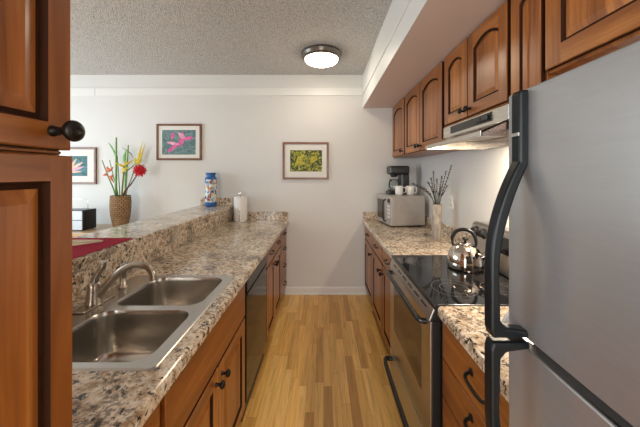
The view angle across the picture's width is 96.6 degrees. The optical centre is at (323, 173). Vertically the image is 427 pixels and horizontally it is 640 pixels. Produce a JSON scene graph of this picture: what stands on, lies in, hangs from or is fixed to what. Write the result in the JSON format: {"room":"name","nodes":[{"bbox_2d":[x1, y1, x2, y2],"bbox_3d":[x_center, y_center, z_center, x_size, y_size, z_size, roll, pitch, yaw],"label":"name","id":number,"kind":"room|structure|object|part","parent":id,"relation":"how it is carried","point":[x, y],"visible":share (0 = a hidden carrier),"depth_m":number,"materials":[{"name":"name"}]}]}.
{"room":"kitchen","nodes":[
{"label":"kitchen","id":0,"kind":"room"},
{"bbox_2d":[70,0,391,74],"bbox_3d":[-1.635,-1.243,0.450,5.730,0.050,6.300,0,0,0],"label":"ceiling","id":1,"kind":"structure","parent":0,"point":[108,37],"depth_m":2.47,"materials":[{"name":"paint"}]},
{"bbox_2d":[301,44,341,67],"bbox_3d":[-0.020,-1.159,2.870,0.410,0.119,0.410,0,0,0],"label":"ceiling light","id":2,"kind":"object","parent":1,"relation":"attached to","point":[319,55],"visible":1,"depth_m":2.75,"materials":[{"name":"glass"}]},
{"bbox_2d":[305,53,337,67],"bbox_3d":[-0.020,-1.129,2.870,0.332,0.059,0.332,0,0,0],"label":"diffuser","id":3,"kind":"object","parent":2,"relation":"attached to","point":[320,60],"depth_m":2.79,"materials":[{"name":"white"}]},
{"bbox_2d":[70,75,415,293],"bbox_3d":[-1.635,0.129,3.550,5.730,2.694,0.100,0,0,0],"label":"wall","id":4,"kind":"structure","parent":0,"point":[243,137],"depth_m":3.50,"materials":[{"name":"paint"}]},
{"bbox_2d":[59,147,96,183],"bbox_3d":[-3.055,-0.101,3.487,0.552,0.452,0.024,0,0,0],"label":"framed picture","id":5,"kind":"object","parent":4,"relation":"attached to","point":[84,159],"visible":0.48,"depth_m":3.49,"materials":[{"name":"paper"}]},
{"bbox_2d":[72,156,86,175],"bbox_3d":[-3.055,-0.098,3.486,0.331,0.245,0.001,0,0,0],"label":"print","id":6,"kind":"object","parent":5,"relation":"attached to","point":[79,163],"depth_m":3.49},
{"bbox_2d":[156,124,201,159],"bbox_3d":[-1.766,-0.391,3.487,0.551,0.443,0.024,0,0,0],"label":"framed picture","id":7,"kind":"object","parent":4,"relation":"attached to","point":[173,141],"visible":1,"depth_m":3.49,"materials":[{"name":"paper"}]},
{"bbox_2d":[162,130,195,154],"bbox_3d":[-1.769,-0.388,3.486,0.410,0.301,0.002,0,0,0],"label":"print","id":8,"kind":"object","parent":7,"relation":"attached to","point":[174,142],"depth_m":3.49},
{"bbox_2d":[70,88,361,95],"bbox_3d":[-1.964,-1.008,3.494,4.872,0.093,0.012,0,0,0],"label":"trim","id":9,"kind":"structure","parent":4,"relation":"attached to","point":[73,91],"depth_m":3.49,"materials":[{"name":"paint"}]},
{"bbox_2d":[233,212,287,219],"bbox_3d":[-0.770,0.511,3.487,0.673,0.100,0.022,0,0,0],"label":"backsplash","id":10,"kind":"structure","parent":4,"relation":"attached to","point":[250,215],"depth_m":3.48,"materials":[{"name":"stone"}]},
{"bbox_2d":[283,142,328,178],"bbox_3d":[-0.219,-0.162,3.487,0.562,0.456,0.024,0,0,0],"label":"framed picture","id":11,"kind":"object","parent":4,"relation":"attached to","point":[301,160],"visible":1,"depth_m":3.49,"materials":[{"name":"paper"}]},
{"bbox_2d":[290,150,321,170],"bbox_3d":[-0.213,-0.161,3.486,0.389,0.261,0.001,0,0,0],"label":"print","id":12,"kind":"object","parent":11,"relation":"attached to","point":[300,160],"depth_m":3.49,"materials":[{"name":"yellow paper"}]},
{"bbox_2d":[285,287,365,294],"bbox_3d":[0.022,1.429,3.488,0.985,0.091,0.024,0,0,0],"label":"baseboard","id":13,"kind":"structure","parent":4,"relation":"attached to","point":[288,290],"depth_m":3.49,"materials":[{"name":"paint"}]},
{"bbox_2d":[362,0,426,106],"bbox_3d":[0.480,-1.014,0.450,0.012,0.408,6.100,0,0,0],"label":"trim","id":14,"kind":"structure","parent":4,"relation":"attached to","point":[401,15],"depth_m":2.08,"materials":[{"name":"paint"}]},
{"bbox_2d":[239,294,402,426],"bbox_3d":[-1.635,1.501,0.450,5.730,0.050,6.300,0,0,0],"label":"floor","id":15,"kind":"structure","parent":0,"point":[322,365],"depth_m":2.12,"materials":[{"name":"brown wood"}]},
{"bbox_2d":[0,0,84,426],"bbox_3d":[-0.734,0.251,0.029,0.672,2.449,0.958,0,0,0],"label":"pantry cabinet","id":16,"kind":"object","parent":15,"relation":"on","point":[36,181],"visible":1,"depth_m":0.45,"materials":[{"name":"brown wood"}]},
{"bbox_3d":[-0.462,-0.036,0.267,0.016,0.006,0.454,0,0,0],"label":"rail","id":17,"kind":"part","parent":16,"relation":"part of","materials":[{"name":"brown wood"}]},
{"bbox_3d":[-0.455,-0.498,0.272,0.020,0.912,0.464,0,0,0],"label":"door","id":18,"kind":"part","parent":16,"relation":"part of","materials":[{"name":"brown wood"}]},
{"bbox_3d":[-0.455,0.665,0.274,0.020,1.392,0.468,0,0,0],"label":"door","id":19,"kind":"part","parent":16,"relation":"part of","materials":[{"name":"brown wood"}]},
{"bbox_3d":[-0.421,-0.070,0.468,0.047,0.035,0.036,0,0,0],"label":"knob","id":20,"kind":"part","parent":16,"relation":"part of","materials":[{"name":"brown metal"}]},
{"bbox_2d":[72,224,112,237],"bbox_3d":[-2.750,1.043,3.209,1.600,0.864,0.538,0,0,0],"label":"side table","id":21,"kind":"object","parent":15,"relation":"on","point":[75,233],"visible":0.02,"depth_m":3.08,"materials":[{"name":"brown wood"}]},
{"bbox_2d":[72,199,95,230],"bbox_3d":[-2.728,0.442,3.139,0.305,0.337,0.193,0,0,0],"label":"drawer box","id":22,"kind":"object","parent":21,"relation":"on","point":[82,218],"visible":0.52,"depth_m":3.07,"materials":[{"name":"black plastic"}]},
{"bbox_3d":[-2.728,0.498,3.046,0.295,0.202,0.008,0,0,0],"label":"panel","id":23,"kind":"part","parent":22,"relation":"part of","materials":[{"name":"silver metal"}]},
{"bbox_2d":[109,195,131,226],"bbox_3d":[-2.335,0.428,3.280,0.214,0.364,0.214,0,0,0],"label":"woven vase","id":24,"kind":"object","parent":21,"relation":"on","point":[120,207],"visible":0.84,"depth_m":3.20,"materials":[{"name":"wicker"}]},
{"bbox_2d":[102,160,115,195],"bbox_3d":[-2.377,0.207,3.176,0.102,0.727,0.141,0,0,44],"label":"stem","id":25,"kind":"object","parent":24,"relation":"in","point":[107,169],"visible":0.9,"depth_m":3.16,"materials":[{"name":"plant"}]},
{"bbox_2d":[108,142,119,195],"bbox_3d":[-2.458,0.094,3.380,0.244,0.954,0.055,0,0,26],"label":"stem","id":26,"kind":"object","parent":24,"relation":"in","point":[108,142],"visible":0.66,"depth_m":3.38,"materials":[{"name":"green plant"}]},
{"bbox_3d":[-2.413,0.177,3.358,0.011,0.787,0.152,0,0,-45],"label":"stem","id":27,"kind":"part","parent":26,"relation":"part of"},
{"bbox_2d":[115,137,116,195],"bbox_3d":[-2.381,0.075,3.280,0.037,0.991,0.025,0,0,0],"label":"stem","id":28,"kind":"object","parent":24,"relation":"in","point":[116,137],"visible":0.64,"depth_m":3.27,"materials":[{"name":"green plant"}]},
{"bbox_2d":[115,160,132,195],"bbox_3d":[-2.226,0.205,3.168,0.233,0.732,0.096,0,0,26],"label":"stem","id":29,"kind":"object","parent":24,"relation":"in","point":[125,163],"visible":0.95,"depth_m":3.16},
{"bbox_3d":[-2.260,0.240,3.207,0.144,0.661,0.015,0,0,44],"label":"stem","id":30,"kind":"part","parent":29,"relation":"part of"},
{"bbox_2d":[123,145,128,189],"bbox_3d":[-2.331,0.114,3.336,0.072,0.913,0.061,0,0,0],"label":"stem","id":31,"kind":"object","parent":24,"relation":"in","point":[127,150],"visible":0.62,"depth_m":3.35,"materials":[{"name":"green plant"}]},
{"bbox_2d":[124,163,135,195],"bbox_3d":[-2.226,0.216,3.280,0.149,0.709,0.032,0,0,0],"label":"stem","id":32,"kind":"object","parent":24,"relation":"in","point":[135,163],"visible":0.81,"depth_m":3.28,"materials":[{"name":"green plant"}]},
{"bbox_2d":[123,164,147,195],"bbox_3d":[-2.122,0.229,3.224,0.356,0.683,0.151,0,0,35],"label":"stem","id":33,"kind":"object","parent":24,"relation":"in","point":[139,170],"visible":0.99,"depth_m":3.15,"materials":[{"name":"plant"}]},
{"bbox_3d":[-2.181,0.278,3.219,0.272,0.585,0.017,0,0,22],"label":"stem","id":34,"kind":"part","parent":33,"relation":"part of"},
{"bbox_2d":[126,141,144,195],"bbox_3d":[-2.199,0.092,3.335,0.224,0.958,0.044,0,0,-14],"label":"stem","id":35,"kind":"object","parent":24,"relation":"in","point":[137,161],"visible":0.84,"depth_m":3.34,"materials":[{"name":"plant"}]},
{"bbox_2d":[142,403,159,426],"bbox_3d":[-0.750,1.042,0.661,0.670,0.867,0.293,0,0,0],"label":"base cabinet","id":36,"kind":"object","parent":15,"relation":"on","point":[153,420],"visible":0.13,"depth_m":0.77,"materials":[{"name":"brown wood"}]},
{"bbox_2d":[72,212,287,426],"bbox_3d":[-0.769,0.533,2.005,0.678,0.144,2.986,0,0,0],"label":"countertop","id":37,"kind":"structure","parent":36,"relation":"on","point":[99,398],"depth_m":1.11,"materials":[{"name":"stone"}]},
{"bbox_2d":[72,260,156,313],"bbox_3d":[-0.861,0.462,1.215,0.299,0.188,0.170,0,0,0],"label":"kitchen faucet","id":38,"kind":"object","parent":37,"relation":"on","point":[95,297],"visible":0.99,"depth_m":1.20,"materials":[{"name":"silver metal"}]},
{"bbox_3d":[-0.959,0.421,1.215,0.072,0.105,0.026,0,0,0],"label":"lever","id":39,"kind":"part","parent":38,"relation":"part of","materials":[{"name":"silver metal"}]},
{"bbox_3d":[-0.847,0.455,1.215,0.270,0.164,0.034,0,0,0],"label":"spout","id":40,"kind":"part","parent":38,"relation":"part of","materials":[{"name":"silver metal"}]},
{"bbox_2d":[72,275,234,370],"bbox_3d":[-0.758,0.652,1.190,0.553,0.190,0.760,0,0,0],"label":"sink","id":41,"kind":"object","parent":37,"relation":"in","point":[136,329],"visible":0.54,"depth_m":1.16,"materials":[{"name":"silver metal"}]},
{"bbox_2d":[117,263,127,288],"bbox_3d":[-0.985,0.497,1.400,0.044,0.118,0.044,0,0,0],"label":"sprayer","id":42,"kind":"object","parent":41,"relation":"on","point":[123,284],"visible":0.8,"depth_m":1.39,"materials":[{"name":"silver metal"}]},
{"bbox_3d":[-0.716,0.652,1.004,0.378,0.190,0.323,0,0,0],"label":"bowl","id":43,"kind":"part","parent":41,"relation":"part of","materials":[{"name":"silver metal"}]},
{"bbox_3d":[-0.716,0.652,1.370,0.378,0.190,0.330,0,0,0],"label":"bowl","id":44,"kind":"part","parent":41,"relation":"part of","materials":[{"name":"silver metal"}]},
{"bbox_2d":[233,191,247,222],"bbox_3d":[-0.985,0.383,3.370,0.170,0.355,0.170,0,0,0],"label":"paper towel holder","id":45,"kind":"object","parent":37,"relation":"on","point":[240,192],"visible":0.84,"depth_m":3.30,"materials":[{"name":"silver metal"}]},
{"bbox_2d":[234,196,246,220],"bbox_3d":[-0.983,0.409,3.370,0.142,0.278,0.137,0,0,0],"label":"paper towel roll","id":46,"kind":"object","parent":45,"relation":"on","point":[241,202],"visible":0.94,"depth_m":3.31,"materials":[{"name":"paper"}]},
{"bbox_2d":[160,284,244,426],"bbox_3d":[-0.750,1.042,1.239,0.670,0.867,0.854,0,0,0],"label":"base cabinet","id":47,"kind":"object","parent":15,"relation":"on","point":[209,391],"visible":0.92,"depth_m":1.20,"materials":[{"name":"brown wood"}]},
{"bbox_3d":[-0.465,1.099,1.031,0.020,0.525,0.412,0,0,0],"label":"door","id":48,"kind":"part","parent":47,"relation":"part of","materials":[{"name":"brown wood"}]},
{"bbox_3d":[-0.435,0.891,1.205,0.040,0.033,0.033,0,0,0],"label":"knob","id":49,"kind":"part","parent":47,"relation":"part of","materials":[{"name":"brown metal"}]},
{"bbox_3d":[-0.435,0.891,1.275,0.040,0.033,0.033,0,0,0],"label":"knob","id":50,"kind":"part","parent":47,"relation":"part of","materials":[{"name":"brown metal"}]},
{"bbox_3d":[-0.465,1.099,1.449,0.020,0.525,0.412,0,0,0],"label":"door","id":51,"kind":"part","parent":47,"relation":"part of","materials":[{"name":"brown wood"}]},
{"bbox_2d":[241,253,266,421],"bbox_3d":[-0.767,1.035,1.975,0.636,0.842,0.602,0,0,0],"label":"dishwasher","id":52,"kind":"object","parent":15,"relation":"on","point":[255,286],"visible":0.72,"depth_m":1.88,"materials":[{"name":"black metal"}]},
{"bbox_3d":[-0.465,1.031,1.975,0.022,0.640,0.594,0,0,0],"label":"door","id":53,"kind":"part","parent":52,"relation":"part of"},
{"bbox_3d":[-0.462,0.661,1.975,0.028,0.086,0.594,0,0,0],"label":"control panel","id":54,"kind":"part","parent":52,"relation":"part of","materials":[{"name":"black plastic"}]},
{"bbox_3d":[-0.452,0.721,1.975,0.005,0.014,0.550,0,0,0],"label":"handle","id":55,"kind":"part","parent":52,"relation":"part of","materials":[{"name":"black plastic"}]},
{"bbox_2d":[266,234,280,342],"bbox_3d":[-0.750,1.042,2.660,0.670,0.867,0.756,0,0,0],"label":"base cabinet","id":56,"kind":"object","parent":15,"relation":"on","point":[273,268],"visible":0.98,"depth_m":2.57,"materials":[{"name":"brown wood"}]},
{"bbox_3d":[-0.465,0.691,2.475,0.020,0.140,0.360,0,0,0],"label":"drawer","id":57,"kind":"part","parent":56,"relation":"part of","materials":[{"name":"brown wood"}]},
{"bbox_3d":[-0.465,1.069,2.475,0.020,0.585,0.360,0,0,0],"label":"door","id":58,"kind":"part","parent":56,"relation":"part of","materials":[{"name":"brown wood"}]},
{"bbox_3d":[-0.465,1.069,2.844,0.020,0.585,0.362,0,0,0],"label":"door","id":59,"kind":"part","parent":56,"relation":"part of","materials":[{"name":"brown wood"}]},
{"bbox_3d":[-0.465,0.691,2.844,0.020,0.140,0.362,0,0,0],"label":"drawer","id":60,"kind":"part","parent":56,"relation":"part of","materials":[{"name":"brown wood"}]},
{"bbox_2d":[280,227,286,298],"bbox_3d":[-0.754,1.042,3.267,0.663,0.867,0.450,0,0,0],"label":"base cabinet","id":61,"kind":"object","parent":15,"relation":"on","point":[283,234],"visible":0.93,"depth_m":3.24,"materials":[{"name":"brown wood"}]},
{"bbox_3d":[-0.465,0.861,3.268,0.020,0.180,0.425,0,0,0],"label":"drawer","id":62,"kind":"part","parent":61,"relation":"part of","materials":[{"name":"brown wood"}]},
{"bbox_3d":[-0.465,1.261,3.268,0.020,0.200,0.425,0,0,0],"label":"drawer","id":63,"kind":"part","parent":61,"relation":"part of","materials":[{"name":"brown wood"}]},
{"bbox_3d":[-0.465,1.056,3.268,0.020,0.190,0.425,0,0,0],"label":"drawer","id":64,"kind":"part","parent":61,"relation":"part of","materials":[{"name":"brown wood"}]},
{"bbox_3d":[-0.465,0.691,3.268,0.020,0.140,0.425,0,0,0],"label":"drawer","id":65,"kind":"part","parent":61,"relation":"part of","materials":[{"name":"brown wood"}]},
{"bbox_2d":[365,227,382,331],"bbox_3d":[0.793,1.042,2.962,0.669,0.867,1.060,0,0,0],"label":"base cabinet","id":66,"kind":"object","parent":15,"relation":"on","point":[373,250],"visible":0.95,"depth_m":2.80,"materials":[{"name":"brown wood"}]},
{"bbox_3d":[0.509,0.691,3.190,0.020,0.140,0.520,0,0,0],"label":"drawer","id":67,"kind":"part","parent":66,"relation":"part of","materials":[{"name":"brown wood"}]},
{"bbox_3d":[0.509,1.069,3.190,0.020,0.585,0.520,0,0,0],"label":"door","id":68,"kind":"part","parent":66,"relation":"part of","materials":[{"name":"brown wood"}]},
{"bbox_3d":[0.509,0.691,2.680,0.020,0.140,0.476,0,0,0],"label":"drawer","id":69,"kind":"part","parent":66,"relation":"part of","materials":[{"name":"brown wood"}]},
{"bbox_3d":[0.509,1.069,2.680,0.020,0.585,0.476,0,0,0],"label":"door","id":70,"kind":"part","parent":66,"relation":"part of","materials":[{"name":"brown wood"}]},
{"bbox_2d":[362,212,470,258],"bbox_3d":[0.803,0.533,2.734,0.650,0.144,1.528,0,0,0],"label":"countertop","id":71,"kind":"structure","parent":66,"relation":"on","point":[414,239],"depth_m":2.48,"materials":[{"name":"stone"}]},
{"bbox_2d":[377,194,424,226],"bbox_3d":[0.836,0.397,3.214,0.430,0.326,0.430,0,0,-9],"label":"microwave oven","id":72,"kind":"object","parent":71,"relation":"on","point":[394,210],"visible":1,"depth_m":3.02,"materials":[{"name":"silver metal"}]},
{"bbox_3d":[0.670,0.390,3.247,0.022,0.308,0.312,0,0,-9],"label":"door","id":73,"kind":"part","parent":72,"relation":"part of","materials":[{"name":"silver metal"}]},
{"bbox_3d":[0.661,0.395,3.107,0.051,0.248,0.020,0,0,-2],"label":"handle","id":74,"kind":"part","parent":72,"relation":"part of","materials":[{"name":"black plastic"}]},
{"bbox_3d":[0.704,0.390,3.033,0.023,0.308,0.114,0,0,-9],"label":"control panel","id":75,"kind":"part","parent":72,"relation":"part of","materials":[{"name":"silver metal"}]},
{"bbox_2d":[386,166,408,193],"bbox_3d":[0.862,0.070,3.330,0.240,0.324,0.187,0,0,0],"label":"coffee maker","id":76,"kind":"object","parent":72,"relation":"on","point":[402,172],"visible":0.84,"depth_m":3.25,"materials":[{"name":"black plastic"}]},
{"bbox_2d":[387,166,408,176],"bbox_3d":[0.869,-0.029,3.335,0.227,0.127,0.176,0,0,0],"label":"basket","id":77,"kind":"object","parent":76,"relation":"on","point":[394,171],"depth_m":3.25,"materials":[{"name":"black plastic"}]},
{"bbox_3d":[0.935,0.098,3.335,0.090,0.200,0.170,0,0,0],"label":"water tank","id":78,"kind":"part","parent":76,"relation":"part of","materials":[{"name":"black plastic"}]},
{"bbox_2d":[395,186,405,194],"bbox_3d":[0.846,0.182,3.152,0.089,0.101,0.111,0,0,-43],"label":"coffee mug","id":79,"kind":"object","parent":72,"relation":"on","point":[398,189],"visible":0.96,"depth_m":3.13,"materials":[{"name":"white ceramic"}]},
{"bbox_2d":[406,186,416,194],"bbox_3d":[0.971,0.182,3.168,0.111,0.101,0.089,0,0,41],"label":"coffee mug","id":80,"kind":"object","parent":72,"relation":"on","point":[409,189],"visible":0.98,"depth_m":3.14,"materials":[{"name":"white ceramic"}]},
{"bbox_2d":[432,204,441,240],"bbox_3d":[0.962,0.408,2.420,0.082,0.305,0.082,0,0,0],"label":"stone vase","id":81,"kind":"object","parent":71,"relation":"on","point":[436,209],"visible":0.97,"depth_m":2.39,"materials":[{"name":"stone"}]},
{"bbox_2d":[412,183,434,203],"bbox_3d":[0.841,0.306,2.391,0.222,0.468,0.037,0,0,-15],"label":"twig","id":82,"kind":"object","parent":81,"relation":"in","point":[412,183],"visible":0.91,"depth_m":2.39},
{"bbox_2d":[440,165,451,197],"bbox_3d":[1.037,0.230,2.420,0.116,0.622,0.039,0,0,0],"label":"twig","id":83,"kind":"object","parent":81,"relation":"in","point":[450,165],"visible":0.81,"depth_m":2.42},
{"bbox_2d":[378,248,391,353],"bbox_3d":[0.793,1.042,2.203,0.669,0.867,0.450,0,0,0],"label":"base cabinet","id":84,"kind":"object","parent":15,"relation":"on","point":[386,260],"visible":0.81,"depth_m":2.29,"materials":[{"name":"brown wood"}]},
{"bbox_3d":[0.509,1.069,2.204,0.020,0.585,0.428,0,0,0],"label":"door","id":85,"kind":"part","parent":84,"relation":"part of","materials":[{"name":"brown wood"}]},
{"bbox_3d":[0.509,0.691,2.204,0.020,0.140,0.428,0,0,0],"label":"drawer","id":86,"kind":"part","parent":84,"relation":"part of","materials":[{"name":"brown wood"}]},
{"bbox_2d":[383,221,508,426],"bbox_3d":[0.757,0.898,1.589,0.737,1.154,0.750,0,0,0],"label":"range","id":87,"kind":"object","parent":15,"relation":"on","point":[420,285],"visible":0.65,"depth_m":1.48,"materials":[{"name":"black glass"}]},
{"bbox_3d":[0.425,1.236,1.589,0.072,0.041,0.676,0,0,0],"label":"handle","id":88,"kind":"part","parent":87,"relation":"part of","materials":[{"name":"black plastic"}]},
{"bbox_3d":[0.480,1.298,1.589,0.045,0.227,0.742,0,0,0],"label":"storage drawer","id":89,"kind":"part","parent":87,"relation":"part of","materials":[{"name":"silver metal"}]},
{"bbox_3d":[0.433,0.650,1.589,0.053,0.040,0.652,0,0,0],"label":"handle","id":90,"kind":"part","parent":87,"relation":"part of","materials":[{"name":"black plastic"}]},
{"bbox_3d":[0.479,0.605,1.589,0.053,0.051,0.742,0,0,0],"label":"vent panel","id":91,"kind":"part","parent":87,"relation":"part of","materials":[{"name":"silver metal"}]},
{"bbox_3d":[0.480,0.904,1.589,0.045,0.543,0.742,0,0,0],"label":"oven door","id":92,"kind":"part","parent":87,"relation":"part of","materials":[{"name":"glass"}]},
{"bbox_2d":[392,255,508,308],"bbox_3d":[0.727,0.568,1.589,0.514,0.020,0.750,0,0,0],"label":"cooktop","id":93,"kind":"object","parent":87,"relation":"in","point":[437,284],"depth_m":1.48,"materials":[{"name":"glass"}]},
{"bbox_2d":[447,228,484,272],"bbox_3d":[0.857,0.439,1.700,0.222,0.239,0.199,0,0,0],"label":"tea kettle","id":94,"kind":"object","parent":87,"relation":"on","point":[464,256],"visible":0.88,"depth_m":1.64,"materials":[{"name":"metal"}]},
{"bbox_3d":[0.838,0.379,1.704,0.121,0.118,0.095,0,0,0],"label":"handle","id":95,"kind":"part","parent":94,"relation":"part of","materials":[{"name":"black plastic"}]},
{"bbox_3d":[0.845,0.410,1.700,0.084,0.013,0.084,0,0,0],"label":"lid","id":96,"kind":"part","parent":94,"relation":"part of","materials":[{"name":"metal"}]},
{"bbox_3d":[0.923,0.466,1.636,0.047,0.081,0.077,0,0,-41],"label":"spout","id":97,"kind":"part","parent":94,"relation":"part of","materials":[{"name":"metal"}]},
{"bbox_3d":[0.993,0.376,1.879,0.044,0.068,0.068,0,0,0],"label":"knob","id":98,"kind":"part","parent":87,"relation":"part of","materials":[{"name":"black plastic"}]},
{"bbox_3d":[0.993,0.376,1.792,0.044,0.068,0.068,0,0,0],"label":"knob","id":99,"kind":"part","parent":87,"relation":"part of","materials":[{"name":"black plastic"}]},
{"bbox_2d":[443,323,508,426],"bbox_3d":[0.795,1.042,0.894,0.665,0.867,0.617,0,0,0],"label":"base cabinet","id":100,"kind":"object","parent":15,"relation":"on","point":[463,379],"visible":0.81,"depth_m":1.02,"materials":[{"name":"brown wood"}]},
{"bbox_3d":[0.509,1.032,0.894,0.020,0.208,0.604,0,0,0],"label":"drawer","id":101,"kind":"part","parent":100,"relation":"part of","materials":[{"name":"brown wood"}]},
{"bbox_3d":[0.509,0.848,0.894,0.020,0.150,0.604,0,0,0],"label":"drawer","id":102,"kind":"part","parent":100,"relation":"part of","materials":[{"name":"brown wood"}]},
{"bbox_3d":[0.482,0.826,0.900,0.038,0.032,0.151,0,0,0],"label":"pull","id":103,"kind":"part","parent":100,"relation":"part of","materials":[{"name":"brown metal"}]},
{"bbox_2d":[438,306,508,402],"bbox_3d":[0.806,0.533,0.891,0.644,0.144,0.634,0,0,0],"label":"countertop","id":104,"kind":"structure","parent":100,"relation":"on","point":[466,323],"depth_m":1.03,"materials":[{"name":"stone"}]},
{"bbox_3d":[0.482,0.671,0.900,0.038,0.032,0.151,0,0,0],"label":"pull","id":105,"kind":"part","parent":100,"relation":"part of","materials":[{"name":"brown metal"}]},
{"bbox_2d":[484,40,639,426],"bbox_3d":[0.691,0.661,0.168,0.788,1.628,0.797,0,0,0],"label":"refrigerator","id":106,"kind":"object","parent":15,"relation":"on","point":[569,192],"visible":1,"depth_m":0.41,"materials":[{"name":"silver metal"}]},
{"bbox_3d":[0.332,0.071,0.516,0.069,0.442,0.025,0,0,0],"label":"handle","id":107,"kind":"part","parent":106,"relation":"part of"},
{"bbox_3d":[0.332,0.520,0.516,0.069,0.442,0.025,0,0,0],"label":"handle","id":108,"kind":"part","parent":106,"relation":"part of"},
{"bbox_3d":[0.382,0.849,0.167,0.047,1.074,0.796,0,0,0],"label":"fridge door","id":109,"kind":"part","parent":106,"relation":"part of","materials":[{"name":"silver metal"}]},
{"bbox_2d":[363,0,505,107],"bbox_3d":[0.808,-1.014,0.450,0.644,0.408,6.100,0,0,0],"label":"soffit","id":110,"kind":"structure","parent":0,"point":[441,26],"depth_m":1.75,"materials":[{"name":"paint"}]},
{"bbox_2d":[416,146,508,233],"bbox_3d":[1.180,0.129,0.450,0.100,2.694,6.100,0,0,0],"label":"wall","id":111,"kind":"structure","parent":0,"point":[475,179],"depth_m":2.28,"materials":[{"name":"paint"}]},
{"bbox_2d":[393,98,430,157],"bbox_3d":[0.963,-0.501,3.226,0.331,0.616,0.539,0,0,0],"label":"upper cabinet","id":112,"kind":"object","parent":111,"relation":"attached to","point":[399,109],"visible":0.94,"depth_m":3.15,"materials":[{"name":"brown wood"}]},
{"bbox_3d":[0.847,-0.501,3.217,0.020,0.593,0.485,0,0,0],"label":"door","id":113,"kind":"part","parent":112,"relation":"part of","materials":[{"name":"brown wood"}]},
{"bbox_2d":[363,212,470,241],"bbox_3d":[0.805,0.532,2.734,0.646,0.143,1.528,0,0,0],"label":"backsplash","id":114,"kind":"structure","parent":111,"relation":"attached to","point":[447,230],"depth_m":2.60,"materials":[{"name":"stone"}]},
{"bbox_2d":[405,61,465,154],"bbox_3d":[0.963,-0.501,2.478,0.331,0.616,0.943,0,0,0],"label":"upper cabinet","id":115,"kind":"object","parent":111,"relation":"attached to","point":[424,104],"visible":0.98,"depth_m":2.35,"materials":[{"name":"brown wood"}]},
{"bbox_3d":[0.847,-0.501,2.712,0.020,0.593,0.447,0,0,0],"label":"door","id":116,"kind":"part","parent":115,"relation":"part of","materials":[{"name":"brown wood"}]},
{"bbox_3d":[0.847,-0.501,2.249,0.020,0.593,0.454,0,0,0],"label":"door","id":117,"kind":"part","parent":115,"relation":"part of","materials":[{"name":"brown wood"}]},
{"bbox_2d":[449,195,452,208],"bbox_3d":[1.126,0.248,2.520,0.008,0.115,0.070,0,0,0],"label":"wall outlet","id":118,"kind":"object","parent":111,"relation":"attached to","point":[450,197],"visible":1,"depth_m":2.51,"materials":[{"name":"white plastic"}]},
{"bbox_2d":[425,104,508,148],"bbox_3d":[0.919,-0.246,1.645,0.414,0.149,0.707,0,0,0],"label":"range hood","id":119,"kind":"object","parent":111,"relation":"attached to","point":[490,129],"visible":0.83,"depth_m":1.62,"materials":[{"name":"silver metal"}]},
{"bbox_3d":[0.839,-0.289,1.650,0.004,0.046,0.460,0,0,0],"label":"control panel","id":120,"kind":"part","parent":119,"relation":"part of","materials":[{"name":"black plastic"}]},
{"bbox_2d":[474,114,488,122],"bbox_3d":[0.830,-0.289,1.500,0.015,0.026,0.120,0,0,0],"label":"rocker switch","id":121,"kind":"object","parent":119,"relation":"attached to","point":[482,118],"depth_m":1.49,"materials":[{"name":"black plastic"}]},
{"bbox_2d":[444,0,510,126],"bbox_3d":[0.963,-0.567,1.645,0.331,0.485,0.708,0,0,0],"label":"upper cabinet","id":122,"kind":"object","parent":111,"relation":"attached to","point":[477,74],"visible":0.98,"depth_m":1.52,"materials":[{"name":"brown wood"}]},
{"bbox_3d":[0.847,-0.567,1.820,0.020,0.462,0.310,0,0,0],"label":"door","id":123,"kind":"part","parent":122,"relation":"part of","materials":[{"name":"brown wood"}]},
{"bbox_3d":[0.817,-0.374,1.625,0.040,0.033,0.033,0,0,0],"label":"knob","id":124,"kind":"part","parent":122,"relation":"part of","materials":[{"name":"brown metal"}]},
{"bbox_3d":[0.847,-0.567,1.478,0.020,0.462,0.353,0,0,0],"label":"door","id":125,"kind":"part","parent":122,"relation":"part of","materials":[{"name":"brown wood"}]},
{"bbox_2d":[511,0,559,94],"bbox_3d":[0.983,-0.501,1.188,0.291,0.616,0.193,0,0,0],"label":"upper cabinet","id":126,"kind":"object","parent":111,"relation":"attached to","point":[528,70],"visible":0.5,"depth_m":1.17,"materials":[{"name":"brown wood"}]},
{"bbox_2d":[545,0,639,73],"bbox_3d":[0.983,-0.594,0.518,0.291,0.430,1.136,0,0,0],"label":"upper cabinet","id":127,"kind":"object","parent":111,"relation":"attached to","point":[578,33],"visible":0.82,"depth_m":0.92,"materials":[{"name":"brown wood"}]},
{"bbox_3d":[-1.290,0.950,2.007,0.320,1.051,2.984,0,0,0],"label":"wall partition","id":128,"kind":"structure","parent":0,"visible":0},
{"bbox_2d":[72,198,233,300],"bbox_3d":[-1.304,0.425,2.005,0.402,0.269,2.986,0,0,0],"label":"bar","id":129,"kind":"object","parent":128,"relation":"on","point":[154,237],"visible":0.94,"depth_m":1.92,"materials":[{"name":"stone"}]},
{"bbox_2d":[72,238,132,258],"bbox_3d":[-1.300,0.378,1.462,0.370,0.002,0.445,0,0,0],"label":"placemat","id":130,"kind":"object","parent":129,"relation":"on","point":[79,250],"visible":0.4,"depth_m":1.50,"materials":[{"name":"red fabric"}]},
{"bbox_2d":[72,240,102,245],"bbox_3d":[-1.343,0.371,1.525,0.235,0.008,0.160,0,0,0],"label":"napkin","id":131,"kind":"object","parent":130,"relation":"on","point":[74,242],"visible":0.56,"depth_m":1.55,"materials":[{"name":"beige fabric"}]},
{"bbox_2d":[205,173,216,206],"bbox_3d":[-1.335,0.182,3.380,0.140,0.396,0.140,0,0,27],"label":"mosaic vase","id":132,"kind":"object","parent":129,"relation":"on","point":[210,180],"visible":1,"depth_m":3.32,"materials":[{"name":"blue ceramic"}]},
{"bbox_2d":[201,198,232,204],"bbox_3d":[-1.306,0.336,3.488,0.388,0.090,0.020,0,0,0],"label":"backsplash","id":133,"kind":"structure","parent":128,"relation":"attached to","point":[220,201],"depth_m":3.48,"materials":[{"name":"stone"}]}
]}

